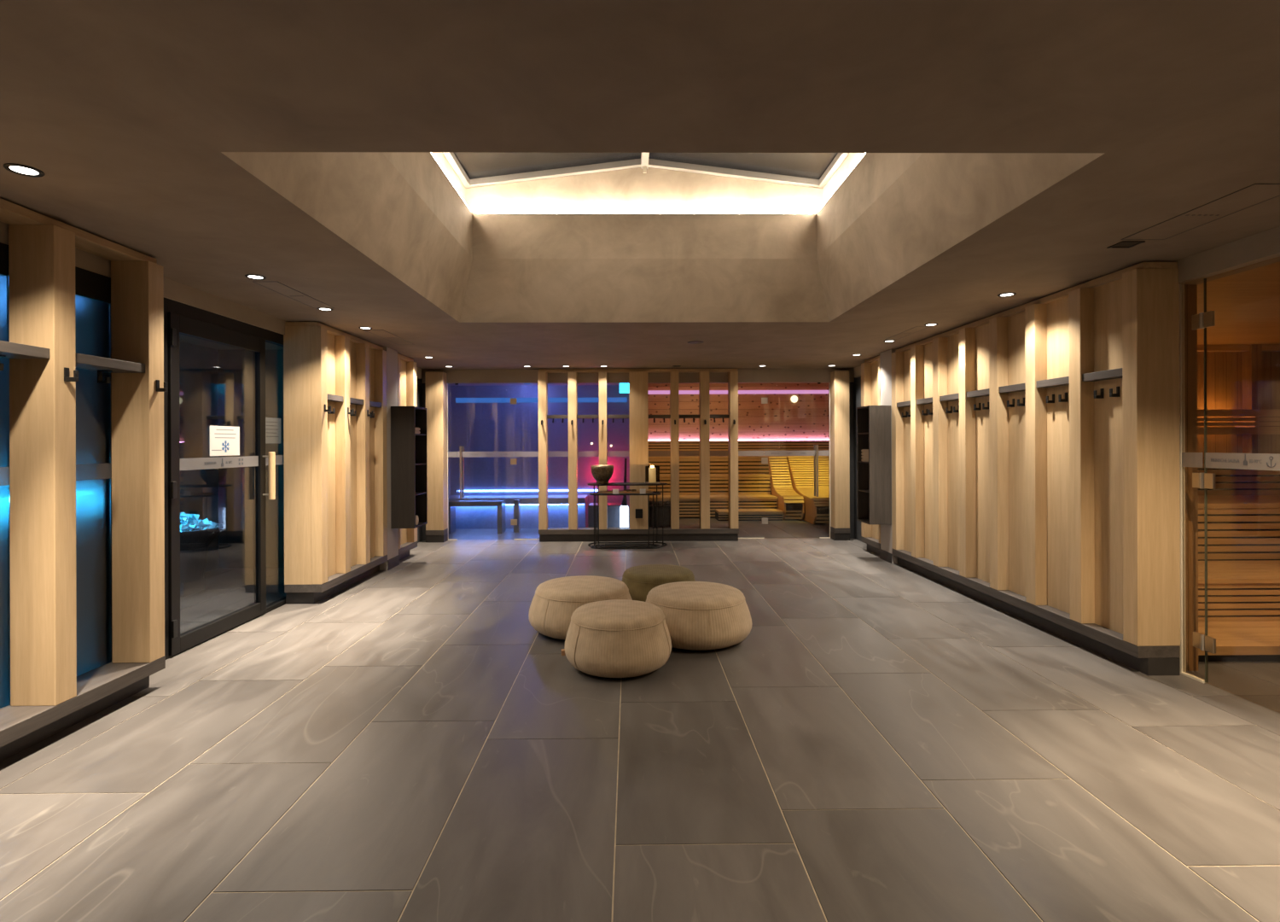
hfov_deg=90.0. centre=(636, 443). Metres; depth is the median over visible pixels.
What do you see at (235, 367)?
wall
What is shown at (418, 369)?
trim
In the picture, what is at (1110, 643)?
trim
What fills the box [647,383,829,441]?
wall
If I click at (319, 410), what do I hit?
wooden post
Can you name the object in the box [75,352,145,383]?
shelf
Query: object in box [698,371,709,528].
wooden post
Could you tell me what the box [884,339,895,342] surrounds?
recessed light
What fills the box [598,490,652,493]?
serving tray
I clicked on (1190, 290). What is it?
wall
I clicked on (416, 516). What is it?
rolled towel
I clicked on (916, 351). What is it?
wooden post
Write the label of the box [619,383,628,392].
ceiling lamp
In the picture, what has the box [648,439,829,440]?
light strip
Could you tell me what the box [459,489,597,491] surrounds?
light strip
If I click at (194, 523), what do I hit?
crushed ice
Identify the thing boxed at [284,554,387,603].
trim
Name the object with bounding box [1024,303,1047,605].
wooden post
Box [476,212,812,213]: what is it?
light strip
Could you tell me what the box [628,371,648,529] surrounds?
wooden post
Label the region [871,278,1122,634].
wall
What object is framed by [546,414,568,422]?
shelf
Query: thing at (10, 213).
trim
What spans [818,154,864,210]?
light strip
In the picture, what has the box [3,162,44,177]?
recessed light
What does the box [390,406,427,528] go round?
upper cabinet
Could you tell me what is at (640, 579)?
pouf
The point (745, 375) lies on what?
trim
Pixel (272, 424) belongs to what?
paper notice
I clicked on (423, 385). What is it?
wall
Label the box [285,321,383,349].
trim
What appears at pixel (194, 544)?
basin
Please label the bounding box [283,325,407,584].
wall
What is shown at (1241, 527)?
bench
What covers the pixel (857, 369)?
trim
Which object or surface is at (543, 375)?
wooden post
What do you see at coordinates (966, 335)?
wooden post
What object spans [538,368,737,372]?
trim
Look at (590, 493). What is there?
side table
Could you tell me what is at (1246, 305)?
ceiling
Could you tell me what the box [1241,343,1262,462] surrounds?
trim
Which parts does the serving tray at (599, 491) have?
plate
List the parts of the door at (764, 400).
handle, handle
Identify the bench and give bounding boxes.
[448,494,587,529]
[448,500,506,534]
[648,455,829,474]
[648,473,770,494]
[649,494,777,517]
[715,508,783,520]
[1198,494,1279,560]
[1198,559,1279,621]
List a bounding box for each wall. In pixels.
[8,302,218,631]
[217,349,284,568]
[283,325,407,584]
[379,346,398,570]
[416,369,422,542]
[421,382,448,540]
[448,384,450,495]
[449,384,629,523]
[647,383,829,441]
[849,382,854,538]
[853,376,861,541]
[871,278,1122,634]
[879,349,897,563]
[1178,284,1198,670]
[1197,351,1279,462]
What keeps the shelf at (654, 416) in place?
attached to the wooden post at (638, 392)
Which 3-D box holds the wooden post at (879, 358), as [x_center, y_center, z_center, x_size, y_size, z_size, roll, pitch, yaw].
[2.921,0.078,7.586,0.091,2.200,0.060,0,0,-1]
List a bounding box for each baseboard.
[387,554,399,570]
[880,548,892,563]
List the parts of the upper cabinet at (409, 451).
panel, panel, panel, panel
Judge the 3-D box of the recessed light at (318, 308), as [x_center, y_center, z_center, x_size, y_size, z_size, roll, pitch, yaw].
[-2.426,-1.048,4.985,0.116,0.006,0.116,0,0,-1]
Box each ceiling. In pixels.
[0,0,1279,369]
[448,383,619,385]
[779,382,828,383]
[1197,261,1279,344]
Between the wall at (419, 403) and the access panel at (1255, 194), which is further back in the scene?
the wall at (419, 403)
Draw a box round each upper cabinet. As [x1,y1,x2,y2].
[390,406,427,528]
[856,405,891,523]
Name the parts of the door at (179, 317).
handle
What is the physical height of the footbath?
0.450 m
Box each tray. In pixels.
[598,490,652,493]
[645,481,660,483]
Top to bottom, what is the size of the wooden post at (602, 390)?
2.200 m
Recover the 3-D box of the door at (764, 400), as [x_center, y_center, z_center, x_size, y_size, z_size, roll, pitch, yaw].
[2.113,0.237,9.168,1.327,2.232,0.148,0,0,-1]
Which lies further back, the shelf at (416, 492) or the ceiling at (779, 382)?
the ceiling at (779, 382)
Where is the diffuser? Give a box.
[619,505,628,527]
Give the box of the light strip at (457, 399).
[455,397,627,402]
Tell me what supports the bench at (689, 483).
on the floor
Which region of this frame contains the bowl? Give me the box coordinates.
[591,465,613,483]
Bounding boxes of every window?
[0,242,10,708]
[75,266,111,675]
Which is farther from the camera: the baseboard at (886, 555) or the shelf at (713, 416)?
the shelf at (713, 416)
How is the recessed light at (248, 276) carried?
in the ceiling at (128, 110)
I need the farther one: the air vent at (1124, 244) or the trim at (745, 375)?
the trim at (745, 375)
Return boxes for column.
[619,458,628,527]
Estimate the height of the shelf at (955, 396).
0.166 m
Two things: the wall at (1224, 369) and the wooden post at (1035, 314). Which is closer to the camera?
the wooden post at (1035, 314)
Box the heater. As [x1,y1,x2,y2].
[649,500,670,526]
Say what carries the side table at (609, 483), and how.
on the floor
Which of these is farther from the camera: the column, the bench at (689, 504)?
the bench at (689, 504)
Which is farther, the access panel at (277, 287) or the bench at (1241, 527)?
the bench at (1241, 527)
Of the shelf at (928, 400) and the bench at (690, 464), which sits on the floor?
the bench at (690, 464)
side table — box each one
[587,482,667,546]
[589,492,661,548]
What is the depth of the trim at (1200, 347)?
6.18 m
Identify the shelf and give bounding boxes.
[0,340,49,370]
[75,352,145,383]
[327,393,343,413]
[349,397,363,415]
[369,401,381,418]
[415,491,426,494]
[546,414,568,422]
[576,414,599,422]
[606,414,629,422]
[648,414,670,422]
[679,414,699,422]
[709,414,729,422]
[858,488,868,492]
[896,400,910,417]
[916,396,932,415]
[939,393,959,413]
[966,388,989,410]
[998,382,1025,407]
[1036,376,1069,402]
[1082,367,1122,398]
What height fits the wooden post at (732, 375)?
2.200 m
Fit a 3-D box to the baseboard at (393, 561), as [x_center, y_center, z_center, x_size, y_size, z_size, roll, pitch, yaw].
[-2.698,1.315,7.101,0.008,0.110,0.330,0,0,-1]
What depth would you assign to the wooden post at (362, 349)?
6.36 m
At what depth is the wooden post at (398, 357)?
7.30 m
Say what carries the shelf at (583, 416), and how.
attached to the wooden post at (572, 375)
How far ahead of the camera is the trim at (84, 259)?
3.36 m
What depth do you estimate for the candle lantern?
8.69 m
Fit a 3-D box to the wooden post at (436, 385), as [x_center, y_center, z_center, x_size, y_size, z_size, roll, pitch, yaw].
[-2.810,0.098,8.991,0.243,2.200,0.200,0,0,-1]
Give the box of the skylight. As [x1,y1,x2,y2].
[442,152,849,188]
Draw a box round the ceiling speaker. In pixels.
[687,340,703,343]
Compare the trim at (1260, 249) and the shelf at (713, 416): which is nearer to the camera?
the trim at (1260, 249)
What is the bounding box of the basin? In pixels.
[180,523,225,596]
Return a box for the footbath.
[587,502,622,527]
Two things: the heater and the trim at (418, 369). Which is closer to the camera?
the trim at (418, 369)
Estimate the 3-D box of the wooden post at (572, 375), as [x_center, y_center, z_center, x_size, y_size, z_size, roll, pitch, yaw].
[-0.894,0.091,8.975,0.119,2.200,0.232,0,0,-1]
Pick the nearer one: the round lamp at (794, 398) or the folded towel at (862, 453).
the folded towel at (862, 453)
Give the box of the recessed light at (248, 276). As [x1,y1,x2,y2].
[244,273,266,279]
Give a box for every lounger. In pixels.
[768,456,804,520]
[786,455,829,523]
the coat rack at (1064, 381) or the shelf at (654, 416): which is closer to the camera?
the coat rack at (1064, 381)
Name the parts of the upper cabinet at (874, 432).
panel, panel, panel, panel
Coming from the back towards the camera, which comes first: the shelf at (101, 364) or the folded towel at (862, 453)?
the folded towel at (862, 453)
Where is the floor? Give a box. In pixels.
[0,517,1279,921]
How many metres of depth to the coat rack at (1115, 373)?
4.02 m
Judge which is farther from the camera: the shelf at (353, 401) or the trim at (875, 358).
the trim at (875, 358)
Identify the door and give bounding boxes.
[163,296,285,659]
[447,383,539,540]
[738,382,830,538]
[1179,278,1276,682]
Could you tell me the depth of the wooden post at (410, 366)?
7.79 m
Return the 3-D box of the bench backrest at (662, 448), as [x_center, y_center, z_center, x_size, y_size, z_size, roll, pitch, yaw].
[2.058,0.093,13.307,4.105,0.320,0.090,0,0,-1]
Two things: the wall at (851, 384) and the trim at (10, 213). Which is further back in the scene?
the wall at (851, 384)
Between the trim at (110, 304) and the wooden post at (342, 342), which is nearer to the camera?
the trim at (110, 304)
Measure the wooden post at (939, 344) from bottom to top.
2.200 m
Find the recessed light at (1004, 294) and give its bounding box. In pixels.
[997,292,1016,296]
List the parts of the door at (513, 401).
handle, handle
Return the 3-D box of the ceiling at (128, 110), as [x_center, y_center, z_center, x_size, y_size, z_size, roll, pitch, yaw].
[0.256,-1.722,3.663,13.000,1.322,10.920,0,0,-1]
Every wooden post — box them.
[8,224,78,705]
[110,260,167,663]
[310,325,331,584]
[335,335,354,573]
[355,343,372,564]
[374,349,387,556]
[397,355,400,548]
[406,361,417,541]
[425,371,447,529]
[537,371,547,529]
[567,371,577,529]
[598,371,607,529]
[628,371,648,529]
[669,371,679,529]
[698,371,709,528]
[727,371,738,528]
[830,370,849,528]
[861,362,872,536]
[878,357,880,543]
[891,351,904,549]
[910,344,924,557]
[932,337,948,566]
[958,327,976,577]
[989,316,1008,590]
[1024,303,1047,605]
[1068,287,1094,622]
[1122,267,1180,645]
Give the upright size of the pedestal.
0.500 m
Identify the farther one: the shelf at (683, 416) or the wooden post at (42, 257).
the shelf at (683, 416)
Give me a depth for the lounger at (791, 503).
11.91 m
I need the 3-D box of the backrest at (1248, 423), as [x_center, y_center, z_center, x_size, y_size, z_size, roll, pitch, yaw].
[4.665,-0.204,6.139,2.840,0.235,0.219,0,0,-1]
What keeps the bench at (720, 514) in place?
on the floor
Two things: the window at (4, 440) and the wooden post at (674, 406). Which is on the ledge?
the window at (4, 440)
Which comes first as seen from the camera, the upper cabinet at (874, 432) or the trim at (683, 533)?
the upper cabinet at (874, 432)
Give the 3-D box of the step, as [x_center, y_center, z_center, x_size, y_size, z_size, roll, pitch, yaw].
[4.891,1.289,4.202,3.240,0.108,0.540,0,0,-1]
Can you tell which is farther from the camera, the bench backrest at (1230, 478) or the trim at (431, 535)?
the trim at (431, 535)
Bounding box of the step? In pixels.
[1198,621,1279,661]
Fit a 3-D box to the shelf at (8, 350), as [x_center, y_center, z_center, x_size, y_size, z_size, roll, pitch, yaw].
[-2.766,-0.378,2.694,0.177,0.115,0.461,0,0,-1]
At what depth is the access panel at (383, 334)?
6.28 m
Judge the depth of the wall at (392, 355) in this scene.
7.03 m
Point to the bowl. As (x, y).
(602, 474)
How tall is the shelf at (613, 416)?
0.110 m
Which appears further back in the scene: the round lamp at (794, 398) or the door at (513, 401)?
the round lamp at (794, 398)
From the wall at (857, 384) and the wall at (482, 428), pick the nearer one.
the wall at (857, 384)
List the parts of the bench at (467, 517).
seat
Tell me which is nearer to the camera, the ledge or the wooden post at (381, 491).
the ledge
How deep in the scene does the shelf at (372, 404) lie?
6.67 m
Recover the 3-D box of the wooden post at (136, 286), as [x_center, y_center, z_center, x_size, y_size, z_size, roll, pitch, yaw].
[-2.744,0.098,3.558,0.257,2.200,0.115,0,0,-1]
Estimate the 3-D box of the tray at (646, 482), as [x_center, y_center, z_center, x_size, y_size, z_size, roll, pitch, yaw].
[0.211,0.521,8.603,0.200,0.014,0.200,0,0,-1]
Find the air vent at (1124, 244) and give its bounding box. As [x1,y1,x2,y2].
[1106,240,1145,248]
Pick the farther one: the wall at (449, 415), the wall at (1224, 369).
the wall at (449, 415)
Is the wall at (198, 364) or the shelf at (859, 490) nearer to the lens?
the wall at (198, 364)
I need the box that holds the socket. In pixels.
[635,508,642,517]
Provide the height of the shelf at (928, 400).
0.166 m
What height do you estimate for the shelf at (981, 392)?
0.166 m
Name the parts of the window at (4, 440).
frame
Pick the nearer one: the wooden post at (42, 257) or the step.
the wooden post at (42, 257)
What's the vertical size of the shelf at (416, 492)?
0.012 m
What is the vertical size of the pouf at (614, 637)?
0.356 m
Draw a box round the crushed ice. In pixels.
[180,512,222,534]
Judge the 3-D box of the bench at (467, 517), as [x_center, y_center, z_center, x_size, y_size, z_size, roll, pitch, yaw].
[-1.992,1.117,10.554,2.329,0.500,0.648,0,0,-1]
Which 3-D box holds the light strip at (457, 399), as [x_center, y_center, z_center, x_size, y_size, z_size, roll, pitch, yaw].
[-1.617,-0.744,10.877,2.900,0.080,0.017,0,0,-1]
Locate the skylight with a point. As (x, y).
(644, 162)
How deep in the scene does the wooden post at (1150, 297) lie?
3.73 m
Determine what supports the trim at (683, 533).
on the floor
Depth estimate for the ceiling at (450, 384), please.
10.70 m
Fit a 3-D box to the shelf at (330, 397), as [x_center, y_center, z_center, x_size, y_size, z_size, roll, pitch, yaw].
[-2.743,-0.355,5.740,0.078,0.166,0.342,0,0,-1]
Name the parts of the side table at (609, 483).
leg, leg, leg, leg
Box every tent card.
[612,488,618,493]
[640,488,645,493]
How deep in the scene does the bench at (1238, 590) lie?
4.48 m
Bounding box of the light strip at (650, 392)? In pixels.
[648,389,828,394]
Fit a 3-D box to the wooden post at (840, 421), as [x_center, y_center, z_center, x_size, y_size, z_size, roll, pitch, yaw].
[2.875,0.078,9.051,0.209,2.200,0.200,0,0,-1]
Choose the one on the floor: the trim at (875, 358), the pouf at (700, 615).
the pouf at (700, 615)
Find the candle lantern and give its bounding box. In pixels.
[645,465,660,483]
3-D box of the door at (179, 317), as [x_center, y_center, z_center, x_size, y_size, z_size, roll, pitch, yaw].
[-2.984,0.221,4.796,0.172,2.301,2.345,0,0,-1]
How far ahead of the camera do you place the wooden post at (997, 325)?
5.15 m
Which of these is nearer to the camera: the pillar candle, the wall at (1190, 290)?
the wall at (1190, 290)
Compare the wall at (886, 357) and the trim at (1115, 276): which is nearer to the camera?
the trim at (1115, 276)
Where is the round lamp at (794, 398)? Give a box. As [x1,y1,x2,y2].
[790,395,797,402]
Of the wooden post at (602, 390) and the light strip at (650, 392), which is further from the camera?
the light strip at (650, 392)
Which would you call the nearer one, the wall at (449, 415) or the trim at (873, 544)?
the trim at (873, 544)
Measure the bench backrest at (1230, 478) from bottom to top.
0.298 m
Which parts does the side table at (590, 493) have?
leg, leg, leg, leg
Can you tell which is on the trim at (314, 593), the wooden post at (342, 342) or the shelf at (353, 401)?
the wooden post at (342, 342)
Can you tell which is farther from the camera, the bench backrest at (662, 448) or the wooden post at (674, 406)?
the bench backrest at (662, 448)
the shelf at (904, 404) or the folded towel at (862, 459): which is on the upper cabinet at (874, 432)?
the folded towel at (862, 459)
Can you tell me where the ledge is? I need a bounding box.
[0,655,165,762]
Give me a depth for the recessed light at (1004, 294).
4.58 m
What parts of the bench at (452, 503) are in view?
leg, seat, leg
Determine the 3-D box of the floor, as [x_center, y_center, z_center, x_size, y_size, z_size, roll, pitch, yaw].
[0.437,1.383,5.879,13.587,0.050,17.348,0,0,-1]
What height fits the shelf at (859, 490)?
0.012 m
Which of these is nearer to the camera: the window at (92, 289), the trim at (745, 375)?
the window at (92, 289)
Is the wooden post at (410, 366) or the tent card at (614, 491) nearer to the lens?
the wooden post at (410, 366)
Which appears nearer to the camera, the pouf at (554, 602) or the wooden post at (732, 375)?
the pouf at (554, 602)
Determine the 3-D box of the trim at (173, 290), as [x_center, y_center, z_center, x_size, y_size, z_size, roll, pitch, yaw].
[-3.031,-0.989,4.788,0.085,0.120,2.360,0,0,-1]
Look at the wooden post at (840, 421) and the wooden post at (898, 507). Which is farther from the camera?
the wooden post at (840, 421)
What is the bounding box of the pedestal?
[513,499,520,532]
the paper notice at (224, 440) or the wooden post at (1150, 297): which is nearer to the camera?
the wooden post at (1150, 297)
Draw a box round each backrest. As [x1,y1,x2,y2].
[648,440,829,456]
[1197,409,1279,434]
[1197,462,1279,494]
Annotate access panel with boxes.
[253,281,334,308]
[363,329,414,344]
[886,325,930,338]
[1120,183,1279,239]
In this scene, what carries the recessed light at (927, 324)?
in the ceiling at (128, 110)
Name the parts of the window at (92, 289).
frame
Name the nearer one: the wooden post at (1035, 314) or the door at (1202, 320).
the door at (1202, 320)
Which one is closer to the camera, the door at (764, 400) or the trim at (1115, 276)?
the trim at (1115, 276)
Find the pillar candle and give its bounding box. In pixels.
[648,465,656,482]
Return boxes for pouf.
[528,575,632,639]
[561,599,671,677]
[621,564,695,601]
[645,581,752,650]
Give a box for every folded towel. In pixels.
[861,448,868,452]
[861,452,868,455]
[861,458,868,461]
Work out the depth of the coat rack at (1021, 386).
4.97 m
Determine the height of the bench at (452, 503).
0.490 m
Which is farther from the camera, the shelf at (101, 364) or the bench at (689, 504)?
the bench at (689, 504)
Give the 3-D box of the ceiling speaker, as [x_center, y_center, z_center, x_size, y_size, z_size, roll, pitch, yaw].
[0.616,-1.059,6.687,0.170,0.006,0.170,0,0,-1]
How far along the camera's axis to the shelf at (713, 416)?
9.01 m
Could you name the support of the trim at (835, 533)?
attached to the wall at (851, 384)
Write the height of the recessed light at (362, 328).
0.006 m
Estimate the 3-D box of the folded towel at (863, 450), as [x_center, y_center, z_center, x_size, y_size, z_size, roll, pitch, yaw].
[2.733,0.080,7.397,0.180,0.036,0.264,0,0,-1]
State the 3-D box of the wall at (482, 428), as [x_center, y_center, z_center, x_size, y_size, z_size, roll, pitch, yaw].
[-1.629,0.116,10.914,3.070,2.500,0.060,0,0,-1]
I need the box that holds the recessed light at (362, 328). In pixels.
[358,326,372,329]
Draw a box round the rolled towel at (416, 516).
[415,515,418,524]
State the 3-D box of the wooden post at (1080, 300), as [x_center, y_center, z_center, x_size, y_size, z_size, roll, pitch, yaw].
[2.956,0.078,4.252,0.091,2.200,0.112,0,0,-1]
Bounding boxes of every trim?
[0,197,157,263]
[0,221,110,277]
[110,303,112,658]
[163,277,286,334]
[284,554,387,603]
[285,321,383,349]
[397,353,413,361]
[398,541,417,559]
[416,366,421,378]
[422,368,854,383]
[425,528,448,541]
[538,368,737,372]
[538,526,738,541]
[830,526,849,540]
[854,365,861,377]
[861,535,880,555]
[864,354,880,362]
[892,548,1179,674]
[895,261,1177,351]
[1173,226,1279,284]
[1197,344,1279,351]
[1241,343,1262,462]
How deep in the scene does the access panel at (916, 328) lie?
6.13 m
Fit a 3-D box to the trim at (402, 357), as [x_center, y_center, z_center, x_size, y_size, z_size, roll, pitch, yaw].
[-2.891,-1.022,7.587,0.285,0.040,0.641,0,0,-1]
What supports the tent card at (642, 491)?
on the side table at (590, 493)
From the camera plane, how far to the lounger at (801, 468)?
11.90 m
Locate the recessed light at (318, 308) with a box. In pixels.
[316,307,333,311]
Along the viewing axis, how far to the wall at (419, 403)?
8.98 m
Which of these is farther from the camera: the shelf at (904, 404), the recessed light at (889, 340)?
the shelf at (904, 404)
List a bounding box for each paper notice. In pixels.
[209,424,239,455]
[265,417,280,442]
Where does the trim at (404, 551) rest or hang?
attached to the wall at (296, 339)
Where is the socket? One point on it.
(638, 511)
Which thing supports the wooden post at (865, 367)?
on the trim at (873, 544)
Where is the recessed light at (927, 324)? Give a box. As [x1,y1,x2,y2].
[924,323,938,325]
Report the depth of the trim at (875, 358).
7.92 m
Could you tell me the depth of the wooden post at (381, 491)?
6.82 m

